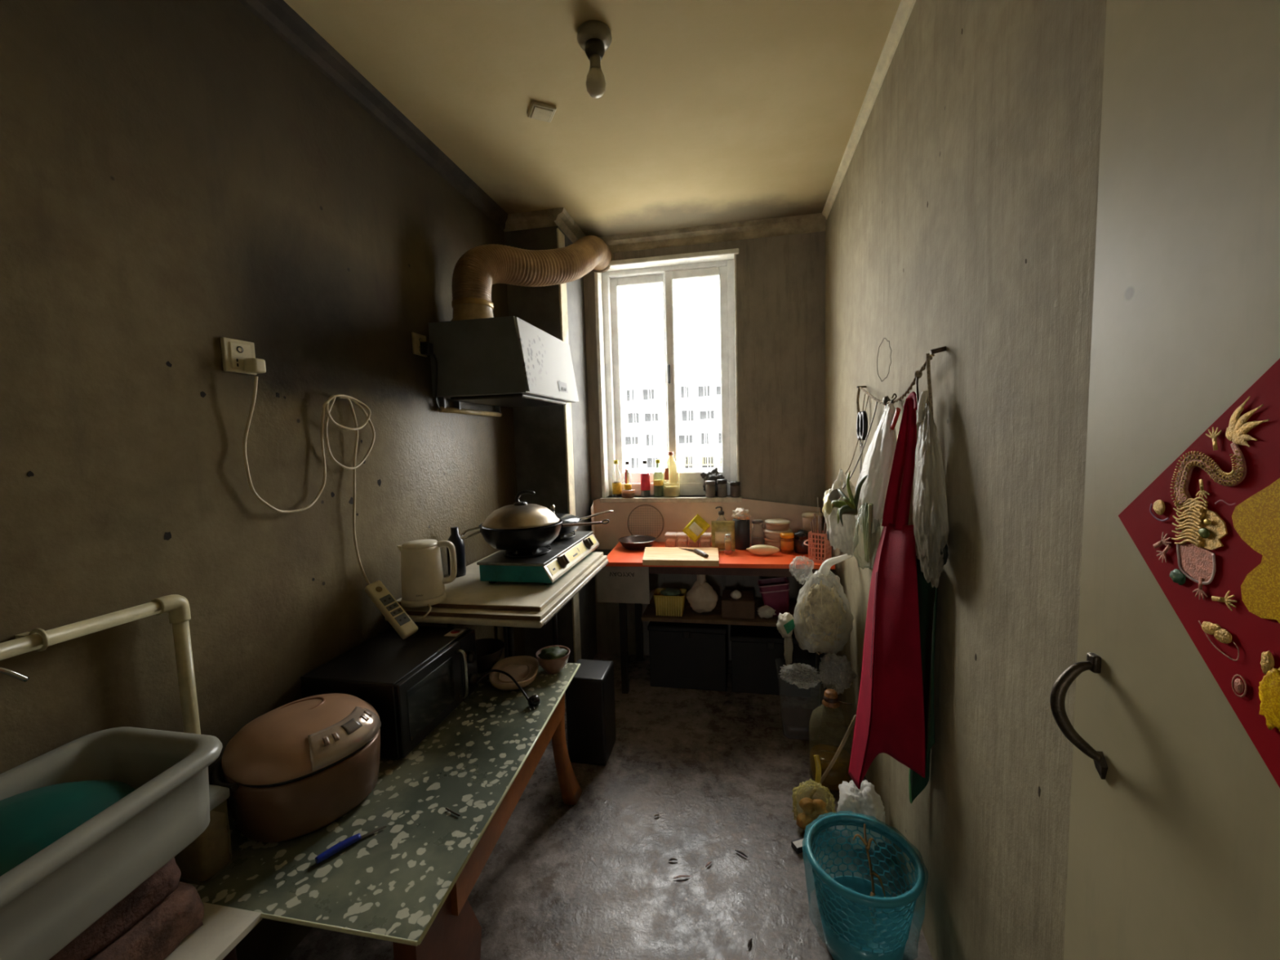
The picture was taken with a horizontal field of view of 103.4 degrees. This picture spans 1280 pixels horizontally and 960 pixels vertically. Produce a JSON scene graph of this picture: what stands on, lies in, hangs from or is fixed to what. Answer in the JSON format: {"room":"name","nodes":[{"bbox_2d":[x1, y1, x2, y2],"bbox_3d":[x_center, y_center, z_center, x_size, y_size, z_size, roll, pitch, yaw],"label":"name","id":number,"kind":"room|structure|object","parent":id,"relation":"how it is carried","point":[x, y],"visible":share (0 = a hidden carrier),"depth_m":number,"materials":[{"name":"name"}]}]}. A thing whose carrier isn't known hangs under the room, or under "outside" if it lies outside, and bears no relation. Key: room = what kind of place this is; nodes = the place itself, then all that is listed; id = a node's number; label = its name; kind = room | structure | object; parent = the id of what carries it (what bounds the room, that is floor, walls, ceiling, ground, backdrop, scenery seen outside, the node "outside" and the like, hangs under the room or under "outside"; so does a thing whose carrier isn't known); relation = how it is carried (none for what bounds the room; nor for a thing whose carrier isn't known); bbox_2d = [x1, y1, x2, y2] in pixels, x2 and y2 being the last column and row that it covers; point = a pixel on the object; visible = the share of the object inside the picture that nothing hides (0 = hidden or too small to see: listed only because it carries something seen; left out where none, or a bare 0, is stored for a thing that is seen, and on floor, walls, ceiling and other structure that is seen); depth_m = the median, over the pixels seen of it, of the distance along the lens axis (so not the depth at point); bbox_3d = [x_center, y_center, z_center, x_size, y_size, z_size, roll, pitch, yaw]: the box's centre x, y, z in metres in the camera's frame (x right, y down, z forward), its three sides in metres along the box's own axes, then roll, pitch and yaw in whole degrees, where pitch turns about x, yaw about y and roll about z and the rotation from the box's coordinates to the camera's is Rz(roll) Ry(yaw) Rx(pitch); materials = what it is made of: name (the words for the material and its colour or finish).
{"room":"kitchen","nodes":[
{"label":"kitchen","id":0,"kind":"room"},
{"bbox_2d":[0,0,524,959],"bbox_3d":[-1.012,-0.020,1.839,0.121,2.700,3.710,-1,5,11],"label":"wall","id":1,"kind":"structure","parent":0,"point":[177,178],"depth_m":1.24,"materials":[{"name":"paint"}]},
{"bbox_2d":[0,594,200,733],"bbox_3d":[-1.127,0.575,0.749,0.063,0.584,0.891,-1,5,11],"label":"pipe","id":2,"kind":"object","parent":1,"relation":"attached to","point":[177,606],"visible":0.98,"depth_m":1.10,"materials":[{"name":"beige plastic"}]},
{"bbox_2d":[220,337,257,374],"bbox_3d":[-1.049,-0.324,1.326,0.014,0.086,0.086,-1,5,11],"label":"wall socket","id":3,"kind":"object","parent":1,"relation":"attached to","point":[233,351],"visible":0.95,"depth_m":1.31,"materials":[{"name":"beige plastic"}]},
{"bbox_2d":[242,358,417,639],"bbox_3d":[-0.900,0.106,1.556,0.185,0.893,0.488,-1,5,11],"label":"lead","id":4,"kind":"object","parent":1,"relation":"attached to","point":[376,591],"visible":1,"depth_m":1.69,"materials":[{"name":"beige plastic"}]},
{"bbox_2d":[394,612,410,626],"bbox_3d":[-0.811,0.475,1.728,0.026,0.032,0.043,1,5,28],"label":"socket","id":5,"kind":"object","parent":4,"relation":"attached to","point":[401,619],"depth_m":1.73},
{"bbox_2d":[237,0,507,230],"bbox_3d":[-1.013,-1.313,1.468,0.055,0.060,2.830,-1,5,11],"label":"trim","id":6,"kind":"structure","parent":1,"relation":"attached to","point":[279,16],"depth_m":1.75,"materials":[{"name":"paint"}]},
{"bbox_2d":[411,332,440,409],"bbox_3d":[-0.877,-0.448,2.110,0.050,0.305,0.141,-1,5,11],"label":"wall socket","id":7,"kind":"object","parent":1,"relation":"attached to","point":[420,347],"visible":1,"depth_m":2.07,"materials":[{"name":"beige plastic"}]},
{"bbox_2d":[427,315,578,417],"bbox_3d":[-0.612,-0.510,2.443,0.440,0.377,0.670,-1,5,11],"label":"range hood","id":8,"kind":"object","parent":1,"relation":"attached to","point":[507,362],"visible":0.99,"depth_m":2.14,"materials":[{"name":"metal"}]},
{"bbox_2d":[450,393,566,407],"bbox_3d":[-0.610,-0.383,2.454,0.340,0.017,0.570,-1,5,11],"label":"tray","id":9,"kind":"object","parent":8,"relation":"on","point":[508,400],"depth_m":2.31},
{"bbox_2d":[451,235,613,320],"bbox_3d":[-0.459,-1.090,2.680,0.324,0.728,1.284,1,5,28],"label":"duct","id":10,"kind":"object","parent":8,"relation":"attached to","point":[482,267],"visible":0.98,"depth_m":2.34,"materials":[{"name":"beige plastic"}]},
{"bbox_2d":[504,226,597,662],"bbox_3d":[-0.531,-0.144,3.156,0.318,2.700,0.450,-1,5,11],"label":"pillar","id":11,"kind":"structure","parent":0,"point":[539,430],"depth_m":2.96,"materials":[{"name":"paint"}]},
{"bbox_2d":[503,208,557,231],"bbox_3d":[-0.617,-1.434,2.796,0.318,0.066,0.060,-1,5,11],"label":"trim","id":12,"kind":"structure","parent":11,"relation":"attached to","point":[543,218],"depth_m":2.79,"materials":[{"name":"paint"}]},
{"bbox_2d":[556,228,581,662],"bbox_3d":[-0.410,-0.091,2.955,0.012,2.620,0.105,-1,5,11],"label":"trim","id":13,"kind":"structure","parent":11,"relation":"attached to","point":[560,237],"depth_m":2.93,"materials":[{"name":"paint"}]},
{"bbox_2d":[553,207,585,243],"bbox_3d":[-0.389,-1.456,2.979,0.060,0.066,0.510,-1,5,11],"label":"trim","id":14,"kind":"structure","parent":11,"relation":"attached to","point":[562,218],"depth_m":2.86,"materials":[{"name":"paint"}]},
{"bbox_2d":[283,0,901,237],"bbox_3d":[-0.113,-1.435,1.536,2.036,0.120,3.710,-1,5,11],"label":"ceiling","id":15,"kind":"structure","parent":0,"point":[708,112],"depth_m":1.83,"materials":[{"name":"paint"}]},
{"bbox_2d":[527,101,556,122],"bbox_3d":[-0.372,-1.392,1.918,0.092,0.016,0.092,-4,5,-24],"label":"cover plate","id":16,"kind":"object","parent":15,"relation":"attached to","point":[538,111],"visible":1,"depth_m":1.90,"materials":[{"name":"paint"}]},
{"bbox_2d":[577,20,612,98],"bbox_3d":[-0.139,-1.286,1.569,0.108,0.182,0.108,-1,5,11],"label":"ceiling lamp","id":17,"kind":"object","parent":15,"relation":"attached to","point":[594,38],"visible":1,"depth_m":1.55,"materials":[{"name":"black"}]},
{"bbox_2d":[584,38,604,60],"bbox_3d":[-0.140,-1.327,1.566,0.062,0.036,0.062,-1,5,11],"label":"socket","id":18,"kind":"object","parent":17,"relation":"attached to","point":[594,48],"depth_m":1.55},
{"bbox_2d":[284,652,933,959],"bbox_3d":[-0.310,1.486,0.532,2.350,0.120,6.260,-1,5,11],"label":"floor","id":19,"kind":"structure","parent":0,"point":[591,878],"depth_m":1.78,"materials":[{"name":"concrete"}]},
{"bbox_2d":[178,658,582,959],"bbox_3d":[-0.623,1.070,1.575,0.692,0.551,1.161,-1,5,11],"label":"table","id":20,"kind":"object","parent":19,"relation":"on","point":[408,883],"visible":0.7,"depth_m":1.18,"materials":[{"name":"green stone"}]},
{"bbox_2d":[175,784,232,884],"bbox_3d":[-0.952,0.758,1.091,0.110,0.172,0.080,-1,5,11],"label":"jar","id":21,"kind":"object","parent":20,"relation":"on","point":[207,855],"visible":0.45,"depth_m":1.07,"materials":[{"name":"beige"}]},
{"bbox_2d":[212,693,381,842],"bbox_3d":[-0.849,0.703,1.285,0.343,0.243,0.344,-1,5,11],"label":"rice cooker","id":22,"kind":"object","parent":20,"relation":"on","point":[298,767],"visible":0.99,"depth_m":1.18,"materials":[{"name":"brown plastic"}]},
{"bbox_2d":[315,826,386,863],"bbox_3d":[-0.658,0.822,1.154,0.022,0.014,0.144,3,7,43],"label":"paring knife","id":23,"kind":"object","parent":20,"relation":"on","point":[349,841],"visible":1,"depth_m":1.13,"materials":[{"name":"blue plastic"}]},
{"bbox_2d":[300,626,478,759],"bbox_3d":[-0.774,0.672,1.660,0.364,0.238,0.420,-1,5,11],"label":"microwave","id":24,"kind":"object","parent":20,"relation":"on","point":[413,683],"visible":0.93,"depth_m":1.55,"materials":[{"name":"black metal"}]},
{"bbox_2d":[475,638,504,672],"bbox_3d":[-0.631,0.712,2.024,0.178,0.090,0.178,-1,5,11],"label":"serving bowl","id":25,"kind":"object","parent":20,"relation":"on","point":[489,651],"visible":0.7,"depth_m":2.07,"materials":[{"name":"ceramic"}]},
{"bbox_2d":[475,669,540,711],"bbox_3d":[-0.452,0.741,1.781,0.284,0.070,0.087,1,6,33],"label":"power cord","id":26,"kind":"object","parent":20,"relation":"on","point":[534,700],"visible":0.99,"depth_m":1.75,"materials":[{"name":"black plastic"}]},
{"bbox_2d":[488,655,538,690],"bbox_3d":[-0.480,0.741,1.936,0.180,0.038,0.242,-2,5,-5],"label":"bowl","id":27,"kind":"object","parent":20,"relation":"on","point":[523,668],"visible":0.96,"depth_m":1.94,"materials":[{"name":"beige ceramic"}]},
{"bbox_2d":[535,644,569,674],"bbox_3d":[-0.341,0.705,1.987,0.133,0.092,0.133,-1,5,11],"label":"serving bowl","id":28,"kind":"object","parent":20,"relation":"on","point":[552,659],"visible":1,"depth_m":1.95,"materials":[{"name":"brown ceramic"}]},
{"bbox_2d":[384,559,608,657],"bbox_3d":[-0.537,0.867,2.273,0.613,0.834,0.915,-1,5,11],"label":"folding table","id":29,"kind":"object","parent":19,"relation":"on","point":[508,625],"visible":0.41,"depth_m":1.82,"materials":[{"name":"white laminate"}]},
{"bbox_2d":[400,555,607,620],"bbox_3d":[-0.551,0.443,2.245,0.602,0.016,0.902,-1,5,11],"label":"board","id":30,"kind":"object","parent":29,"relation":"on","point":[436,611],"visible":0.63,"depth_m":1.82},
{"bbox_2d":[396,550,603,611],"bbox_3d":[-0.557,0.423,2.261,0.582,0.019,0.852,-1,5,11],"label":"board","id":31,"kind":"object","parent":30,"relation":"on","point":[467,591],"visible":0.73,"depth_m":1.98,"materials":[{"name":"wood"}]},
{"bbox_2d":[396,538,457,618],"bbox_3d":[-0.798,0.350,1.864,0.197,0.249,0.186,1,5,27],"label":"electric kettle","id":32,"kind":"object","parent":31,"relation":"on","point":[423,581],"visible":1,"depth_m":1.83,"materials":[{"name":"beige plastic"}]},
{"bbox_2d":[446,526,466,577],"bbox_3d":[-0.813,0.315,2.235,0.076,0.214,0.076,-1,5,11],"label":"bottle","id":33,"kind":"object","parent":31,"relation":"on","point":[455,537],"visible":0.79,"depth_m":2.21,"materials":[{"name":"glass"}]},
{"bbox_2d":[476,530,599,584],"bbox_3d":[-0.432,0.337,2.371,0.340,0.128,0.696,-1,5,11],"label":"gas stove","id":34,"kind":"object","parent":31,"relation":"on","point":[545,565],"visible":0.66,"depth_m":2.11,"materials":[{"name":"teal metal"}]},
{"bbox_2d":[460,489,609,551],"bbox_3d":[-0.458,0.167,2.197,0.576,0.247,0.374,-1,5,11],"label":"wok","id":35,"kind":"object","parent":34,"relation":"on","point":[518,526],"visible":1,"depth_m":2.09,"materials":[{"name":"black metal"}]},
{"bbox_2d":[550,504,613,534],"bbox_3d":[-0.366,0.191,2.529,0.431,0.136,0.284,-1,5,11],"label":"frying pan","id":36,"kind":"object","parent":34,"relation":"on","point":[566,518],"visible":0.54,"depth_m":2.50,"materials":[{"name":"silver metal"}]},
{"bbox_2d":[565,658,616,765],"bbox_3d":[-0.226,1.069,2.350,0.180,0.400,0.200,-1,5,11],"label":"trash can","id":37,"kind":"object","parent":19,"relation":"on","point":[590,709],"visible":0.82,"depth_m":2.26,"materials":[{"name":"black plastic"}]},
{"bbox_2d":[647,621,728,691],"bbox_3d":[0.305,1.007,3.080,0.452,0.369,0.390,-1,5,11],"label":"storage chest","id":38,"kind":"object","parent":19,"relation":"on","point":[686,655],"visible":0.72,"depth_m":2.90,"materials":[{"name":"plastic"}]},
{"bbox_2d":[604,542,835,707],"bbox_3d":[0.442,0.808,2.961,1.258,0.780,0.553,-1,5,11],"label":"table","id":39,"kind":"object","parent":19,"relation":"on","point":[740,562],"visible":0.44,"depth_m":2.80,"materials":[{"name":"paint"}]},
{"bbox_2d":[596,566,649,604],"bbox_3d":[-0.097,0.584,2.825,0.300,0.210,0.005,-1,5,11],"label":"card","id":40,"kind":"object","parent":39,"relation":"hanging from","point":[621,584],"visible":0.99,"depth_m":2.82,"materials":[{"name":"cardboard"}]},
{"bbox_2d":[617,535,656,550],"bbox_3d":[-0.016,0.389,3.118,0.238,0.054,0.238,-1,5,11],"label":"pan","id":41,"kind":"object","parent":39,"relation":"on","point":[630,542],"visible":0.98,"depth_m":3.15,"materials":[{"name":"brown metal"}]},
{"bbox_2d":[653,587,686,616],"bbox_3d":[0.175,0.697,2.932,0.180,0.143,0.144,-1,5,11],"label":"basket","id":42,"kind":"object","parent":39,"relation":"on","point":[668,602],"visible":1,"depth_m":2.87,"materials":[{"name":"plastic"}]},
{"bbox_2d":[642,546,719,566],"bbox_3d":[0.221,0.421,2.803,0.441,0.030,0.320,-1,5,11],"label":"cutting board","id":43,"kind":"object","parent":39,"relation":"on","point":[652,556],"visible":1,"depth_m":2.71,"materials":[{"name":"beige wood"}]},
{"bbox_2d":[664,532,711,547],"bbox_3d":[0.291,0.367,3.045,0.284,0.092,0.090,-1,5,11],"label":"box","id":44,"kind":"object","parent":39,"relation":"on","point":[669,542],"visible":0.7,"depth_m":3.02,"materials":[{"name":"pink plastic"}]},
{"bbox_2d":[682,513,710,542],"bbox_3d":[0.334,0.285,2.991,0.171,0.169,0.034,-3,5,-11],"label":"packet","id":45,"kind":"object","parent":44,"relation":"on","point":[697,526],"visible":1,"depth_m":2.98,"materials":[{"name":"yellow plastic"}]},
{"bbox_2d":[685,574,718,613],"bbox_3d":[0.353,0.630,2.883,0.183,0.255,0.143,-1,5,11],"label":"bag","id":46,"kind":"object","parent":39,"relation":"on","point":[701,597],"visible":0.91,"depth_m":2.84,"materials":[{"name":"beige"}]},
{"bbox_2d":[591,498,820,551],"bbox_3d":[0.388,0.290,3.166,1.435,0.340,0.136,-1,5,11],"label":"panel","id":47,"kind":"object","parent":39,"relation":"on","point":[677,516],"visible":0.58,"depth_m":3.26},
{"bbox_2d":[640,595,801,627],"bbox_3d":[0.517,0.766,2.980,0.960,0.020,0.410,-1,5,11],"label":"shelf","id":48,"kind":"object","parent":39,"relation":"attached to","point":[714,616],"depth_m":2.85,"materials":[{"name":"wood"}]},
{"bbox_2d":[711,520,735,551],"bbox_3d":[0.486,0.326,2.953,0.136,0.176,0.041,-1,5,11],"label":"packet","id":49,"kind":"object","parent":39,"relation":"on","point":[719,528],"visible":0.82,"depth_m":2.95,"materials":[{"name":"yellow plastic"}]},
{"bbox_2d":[721,590,754,618],"bbox_3d":[0.562,0.711,2.900,0.180,0.099,0.200,-1,5,11],"label":"cardboard box","id":50,"kind":"object","parent":39,"relation":"on","point":[743,607],"visible":0.96,"depth_m":2.81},
{"bbox_2d":[731,507,751,550],"bbox_3d":[0.604,0.285,3.008,0.105,0.244,0.113,3,7,45],"label":"canister","id":51,"kind":"object","parent":39,"relation":"on","point":[741,517],"visible":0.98,"depth_m":2.97,"materials":[{"name":"paint"}]},
{"bbox_2d":[746,544,779,555],"bbox_3d":[0.687,0.392,2.832,0.182,0.059,0.058,-1,5,11],"label":"daikon","id":52,"kind":"object","parent":39,"relation":"on","point":[758,549],"visible":1,"depth_m":2.81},
{"bbox_2d":[757,577,789,616],"bbox_3d":[0.748,0.656,2.838,0.170,0.201,0.141,-1,5,11],"label":"basket","id":53,"kind":"object","parent":39,"relation":"on","point":[774,592],"visible":0.95,"depth_m":2.78,"materials":[{"name":"plastic"}]},
{"bbox_2d":[763,518,791,551],"bbox_3d":[0.807,0.321,2.970,0.163,0.168,0.163,-1,5,11],"label":"tub","id":54,"kind":"object","parent":39,"relation":"on","point":[775,543],"depth_m":2.91,"materials":[{"name":"plastic"}]},
{"bbox_2d":[780,532,794,553],"bbox_3d":[0.835,0.356,2.870,0.076,0.112,0.076,-1,5,11],"label":"honey jar","id":55,"kind":"object","parent":39,"relation":"on","point":[787,538],"visible":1,"depth_m":2.84,"materials":[{"name":"orange glass"}]},
{"bbox_2d":[793,529,808,554],"bbox_3d":[0.922,0.345,2.864,0.105,0.132,0.102,3,7,43],"label":"jar","id":56,"kind":"object","parent":39,"relation":"on","point":[801,535],"visible":0.74,"depth_m":2.83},
{"bbox_2d":[801,511,822,547],"bbox_3d":[1.009,0.297,2.959,0.118,0.206,0.118,-1,5,11],"label":"tub","id":57,"kind":"object","parent":39,"relation":"on","point":[807,517],"visible":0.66,"depth_m":2.92,"materials":[{"name":"plastic"}]},
{"bbox_2d":[803,529,831,563],"bbox_3d":[0.934,0.348,2.675,0.124,0.154,0.090,3,6,41],"label":"utensil basket","id":58,"kind":"object","parent":39,"relation":"on","point":[827,548],"visible":0.8,"depth_m":2.64,"materials":[{"name":"pink plastic"}]},
{"bbox_2d":[729,624,811,697],"bbox_3d":[0.762,1.022,2.992,0.442,0.329,0.390,-1,5,11],"label":"storage chest","id":59,"kind":"object","parent":19,"relation":"on","point":[757,657],"visible":0.66,"depth_m":2.82,"materials":[{"name":"plastic"}]},
{"bbox_2d":[782,706,819,740],"bbox_3d":[0.782,1.074,2.470,0.224,0.311,0.224,-1,5,11],"label":"clear container","id":60,"kind":"object","parent":19,"relation":"on","point":[797,722],"visible":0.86,"depth_m":2.43,"materials":[{"name":"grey plastic"}]},
{"bbox_2d":[779,662,821,688],"bbox_3d":[0.738,0.894,2.324,0.196,0.102,0.135,-1,5,11],"label":"bag","id":61,"kind":"object","parent":60,"relation":"on","point":[794,664],"visible":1,"depth_m":2.32,"materials":[{"name":"white"}]},
{"bbox_2d":[818,652,857,694],"bbox_3d":[0.865,0.852,2.231,0.144,0.191,0.154,-5,6,-39],"label":"bag","id":62,"kind":"object","parent":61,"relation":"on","point":[824,660],"visible":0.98,"depth_m":2.22,"materials":[{"name":"white"}]},
{"bbox_2d":[791,755,836,832],"bbox_3d":[0.639,1.167,1.859,0.162,0.230,0.146,-3,5,-21],"label":"bag","id":63,"kind":"object","parent":19,"relation":"on","point":[814,809],"visible":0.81,"depth_m":1.85,"materials":[{"name":"yellow"}]},
{"bbox_2d":[808,688,852,791],"bbox_3d":[0.799,1.067,2.118,0.172,0.383,0.172,-1,5,11],"label":"jug","id":64,"kind":"object","parent":19,"relation":"on","point":[838,773],"visible":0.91,"depth_m":2.08,"materials":[{"name":"beige plastic"}]},
{"bbox_2d":[808,714,856,797],"bbox_3d":[0.755,1.082,1.978,0.179,0.375,0.017,0,5,23],"label":"wooden stick","id":65,"kind":"object","parent":19,"relation":"on","point":[853,722],"visible":0.89,"depth_m":1.97,"materials":[{"name":"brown wood"}]},
{"bbox_2d":[836,779,885,851],"bbox_3d":[0.786,1.173,1.791,0.159,0.223,0.204,1,5,26],"label":"bag","id":66,"kind":"object","parent":19,"relation":"on","point":[864,801],"visible":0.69,"depth_m":1.75,"materials":[{"name":"white"}]},
{"bbox_2d":[802,812,928,959],"bbox_3d":[0.622,1.177,1.420,0.319,0.290,0.322,-1,5,11],"label":"waste bin","id":67,"kind":"object","parent":19,"relation":"on","point":[844,902],"visible":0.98,"depth_m":1.43,"materials":[{"name":"blue plastic"}]},
{"bbox_2d":[853,823,885,934],"bbox_3d":[0.656,1.132,1.441,0.072,0.180,0.192,-1,5,11],"label":"dry stalk","id":68,"kind":"object","parent":67,"relation":"in","point":[868,844],"visible":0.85,"depth_m":1.43,"materials":[{"name":"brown plant"}]},
{"bbox_3d":[-1.000,1.159,0.725,0.290,0.538,0.630,-1,5,11],"label":"stand","id":69,"kind":"object","parent":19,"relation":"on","visible":0},
{"bbox_2d":[164,902,262,959],"bbox_3d":[-0.978,0.884,0.696,0.355,0.013,0.670,-1,5,11],"label":"board","id":70,"kind":"object","parent":69,"relation":"on","point":[224,927],"visible":0.4,"depth_m":0.95,"materials":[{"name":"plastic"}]},
{"bbox_2d":[89,882,205,959],"bbox_3d":[-0.909,0.816,0.867,0.135,0.088,0.233,-1,5,11],"label":"brick","id":71,"kind":"object","parent":70,"relation":"on","point":[154,936],"visible":0.57,"depth_m":0.89,"materials":[{"name":"brick"}]},
{"bbox_2d":[48,856,179,959],"bbox_3d":[-0.934,0.725,0.847,0.129,0.098,0.242,-1,5,11],"label":"brick","id":72,"kind":"object","parent":71,"relation":"on","point":[155,890],"visible":0.25,"depth_m":0.86,"materials":[{"name":"brick"}]},
{"bbox_2d":[583,231,825,664],"bbox_3d":[0.261,-0.183,3.349,1.796,2.700,0.240,-1,5,11],"label":"wall","id":73,"kind":"structure","parent":0,"point":[780,280],"depth_m":3.09,"materials":[{"name":"paint"}]},
{"bbox_2d":[594,248,742,502],"bbox_3d":[0.183,-0.629,3.268,0.915,1.536,0.200,-1,5,11],"label":"window","id":74,"kind":"structure","parent":73,"relation":"in","point":[665,269],"depth_m":3.28,"materials":[{"name":"plastic"}]},
{"bbox_2d":[640,460,650,497],"bbox_3d":[0.035,-0.009,3.330,0.063,0.240,0.063,-1,5,11],"label":"sauce bottle","id":75,"kind":"object","parent":74,"relation":"on","point":[645,477],"visible":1,"depth_m":3.31,"materials":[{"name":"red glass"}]},
{"bbox_2d":[662,451,679,497],"bbox_3d":[0.203,-0.037,3.287,0.110,0.292,0.110,-1,5,11],"label":"oil bottle","id":76,"kind":"object","parent":74,"relation":"on","point":[673,491],"visible":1,"depth_m":3.25,"materials":[{"name":"beige plastic"}]},
{"bbox_2d":[700,466,724,496],"bbox_3d":[0.472,0.021,3.257,0.167,0.211,0.080,-1,5,11],"label":"bag","id":77,"kind":"object","parent":74,"relation":"on","point":[713,474],"visible":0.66,"depth_m":3.24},
{"bbox_2d":[600,213,826,253],"bbox_3d":[0.349,-1.478,3.057,1.478,0.077,0.070,-1,5,11],"label":"trim","id":78,"kind":"structure","parent":73,"relation":"attached to","point":[811,223],"depth_m":3.03,"materials":[{"name":"paint"}]},
{"bbox_2d":[824,0,1106,959],"bbox_3d":[0.866,-0.043,1.468,0.121,2.700,3.710,-1,5,11],"label":"wall","id":79,"kind":"structure","parent":0,"point":[962,217],"depth_m":1.06,"materials":[{"name":"grey paint"}]},
{"bbox_2d":[789,553,853,654],"bbox_3d":[0.831,0.563,2.299,0.237,0.473,0.237,-4,5,-27],"label":"bag","id":80,"kind":"object","parent":79,"relation":"hanging from","point":[822,612],"visible":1,"depth_m":2.26,"materials":[{"name":"white"}]},
{"bbox_2d":[776,612,796,667],"bbox_3d":[0.691,0.760,2.385,0.092,0.275,0.071,-1,5,11],"label":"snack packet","id":81,"kind":"object","parent":80,"relation":"attached to","point":[785,622],"visible":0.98,"depth_m":2.37,"materials":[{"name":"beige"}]},
{"bbox_2d":[822,0,915,220],"bbox_3d":[0.750,-1.368,1.346,0.030,0.033,3.280,-1,5,11],"label":"trim","id":82,"kind":"structure","parent":79,"relation":"attached to","point":[905,7],"depth_m":1.83,"materials":[{"name":"paint"}]},
{"bbox_2d":[856,346,946,414],"bbox_3d":[0.820,-0.234,1.667,0.054,0.271,0.824,-1,5,11],"label":"rope","id":83,"kind":"object","parent":79,"relation":"attached to","point":[917,374],"visible":0.86,"depth_m":1.33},
{"bbox_2d":[822,395,868,555],"bbox_3d":[0.825,-0.008,2.055,0.151,0.645,0.238,-1,5,11],"label":"plastic bag","id":84,"kind":"object","parent":83,"relation":"hanging from","point":[841,537],"visible":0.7,"depth_m":2.07,"materials":[{"name":"white"}]},
{"bbox_2d":[829,401,877,501],"bbox_3d":[0.802,-0.096,1.896,0.033,0.378,0.249,-3,5,-19],"label":"ladle","id":85,"kind":"object","parent":83,"relation":"hanging from","point":[834,494],"visible":0.79,"depth_m":1.94,"materials":[{"name":"metal"}]},
{"bbox_2d":[856,391,867,474],"bbox_3d":[0.846,-0.152,1.905,0.036,0.366,0.126,-1,5,11],"label":"scissors","id":86,"kind":"object","parent":83,"relation":"hanging from","point":[862,417],"visible":0.96,"depth_m":1.89,"materials":[{"name":"black plastic"}]},
{"bbox_2d":[855,403,897,533],"bbox_3d":[0.776,-0.021,1.683,0.110,0.456,0.329,0,5,16],"label":"plastic bag","id":87,"kind":"object","parent":83,"relation":"hanging from","point":[877,462],"visible":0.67,"depth_m":1.57,"materials":[{"name":"white"}]},
{"bbox_2d":[853,502,880,571],"bbox_3d":[0.741,0.166,1.654,0.093,0.265,0.096,-4,5,-29],"label":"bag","id":88,"kind":"object","parent":87,"relation":"hanging from","point":[867,523],"visible":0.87,"depth_m":1.64,"materials":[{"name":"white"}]},
{"bbox_2d":[831,471,867,526],"bbox_3d":[0.641,0.066,1.599,0.062,0.191,0.234,-1,5,2],"label":"onion","id":89,"kind":"object","parent":88,"relation":"attached to","point":[850,505],"visible":1,"depth_m":1.54,"materials":[{"name":"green plant"}]},
{"bbox_2d":[848,391,924,789],"bbox_3d":[0.730,0.414,1.539,0.117,1.329,0.450,-1,5,11],"label":"apron","id":90,"kind":"object","parent":83,"relation":"hanging from","point":[890,719],"visible":0.98,"depth_m":1.42,"materials":[{"name":"fabric"}]},
{"bbox_2d":[912,391,949,588],"bbox_3d":[0.720,0.023,1.255,0.070,0.492,0.157,-1,5,11],"label":"plastic bag","id":91,"kind":"object","parent":83,"relation":"hanging from","point":[930,513],"visible":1,"depth_m":1.23,"materials":[{"name":"beige"}]},
{"bbox_2d":[908,555,937,803],"bbox_3d":[0.777,0.585,1.377,0.028,0.730,0.171,-1,5,11],"label":"cloth","id":92,"kind":"object","parent":79,"relation":"hanging from","point":[927,595],"visible":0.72,"depth_m":1.38,"materials":[{"name":"fabric"}]},
{"bbox_3d":[-0.411,0.123,-0.067,1.796,2.700,0.190,-1,5,11],"label":"wall","id":93,"kind":"structure","parent":0,"visible":0},
{"bbox_2d":[1049,0,1279,959],"bbox_3d":[0.503,0.372,0.296,0.086,2.068,0.807,-1,5,11],"label":"door","id":94,"kind":"structure","parent":93,"relation":"in","point":[1174,854],"depth_m":0.53,"materials":[{"name":"beige paint"}]},
{"bbox_2d":[1118,358,1279,787],"bbox_3d":[0.509,0.073,0.318,0.006,0.554,0.577,-1,5,11],"label":"poster","id":95,"kind":"object","parent":94,"relation":"attached to","point":[1206,528],"visible":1,"depth_m":0.46,"materials":[{"name":"paper"}]},
{"label":"outside","id":96,"kind":"structure","parent":0,"visible":0},
{"bbox_3d":[12.521,12.053,62.563,240.000,0.300,115.000,-1,5,11],"label":"ground","id":97,"kind":"structure","parent":96,"visible":0},
{"bbox_2d":[621,361,722,472],"bbox_3d":[7.809,-1.144,65.323,58.600,25.800,13.100,-1,5,11],"label":"apartment building","id":98,"kind":"structure","parent":97,"relation":"on","point":[698,385],"depth_m":59.89,"materials":[{"name":"paint"}]},
{"bbox_3d":[-0.957,0.839,0.616,0.130,0.088,0.258,-1,5,11],"label":"brick","id":99,"kind":"object","parent":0,"visible":0},
{"bbox_3d":[-0.984,0.747,0.598,0.132,0.098,0.260,-1,5,11],"label":"brick","id":100,"kind":"object","parent":99,"relation":"on","visible":0},
{"bbox_2d":[0,726,222,959],"bbox_3d":[-0.973,0.606,0.700,0.377,0.162,0.648,-1,5,11],"label":"sink basin","id":101,"kind":"object","parent":100,"relation":"on","point":[52,896],"visible":0.9,"depth_m":0.83,"materials":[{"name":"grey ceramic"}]},
{"bbox_2d":[0,779,135,875],"bbox_3d":[-1.007,0.575,0.828,0.274,0.069,0.253,-1,5,11],"label":"basin","id":102,"kind":"object","parent":101,"relation":"in","point":[31,820],"visible":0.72,"depth_m":0.83,"materials":[{"name":"plastic"}]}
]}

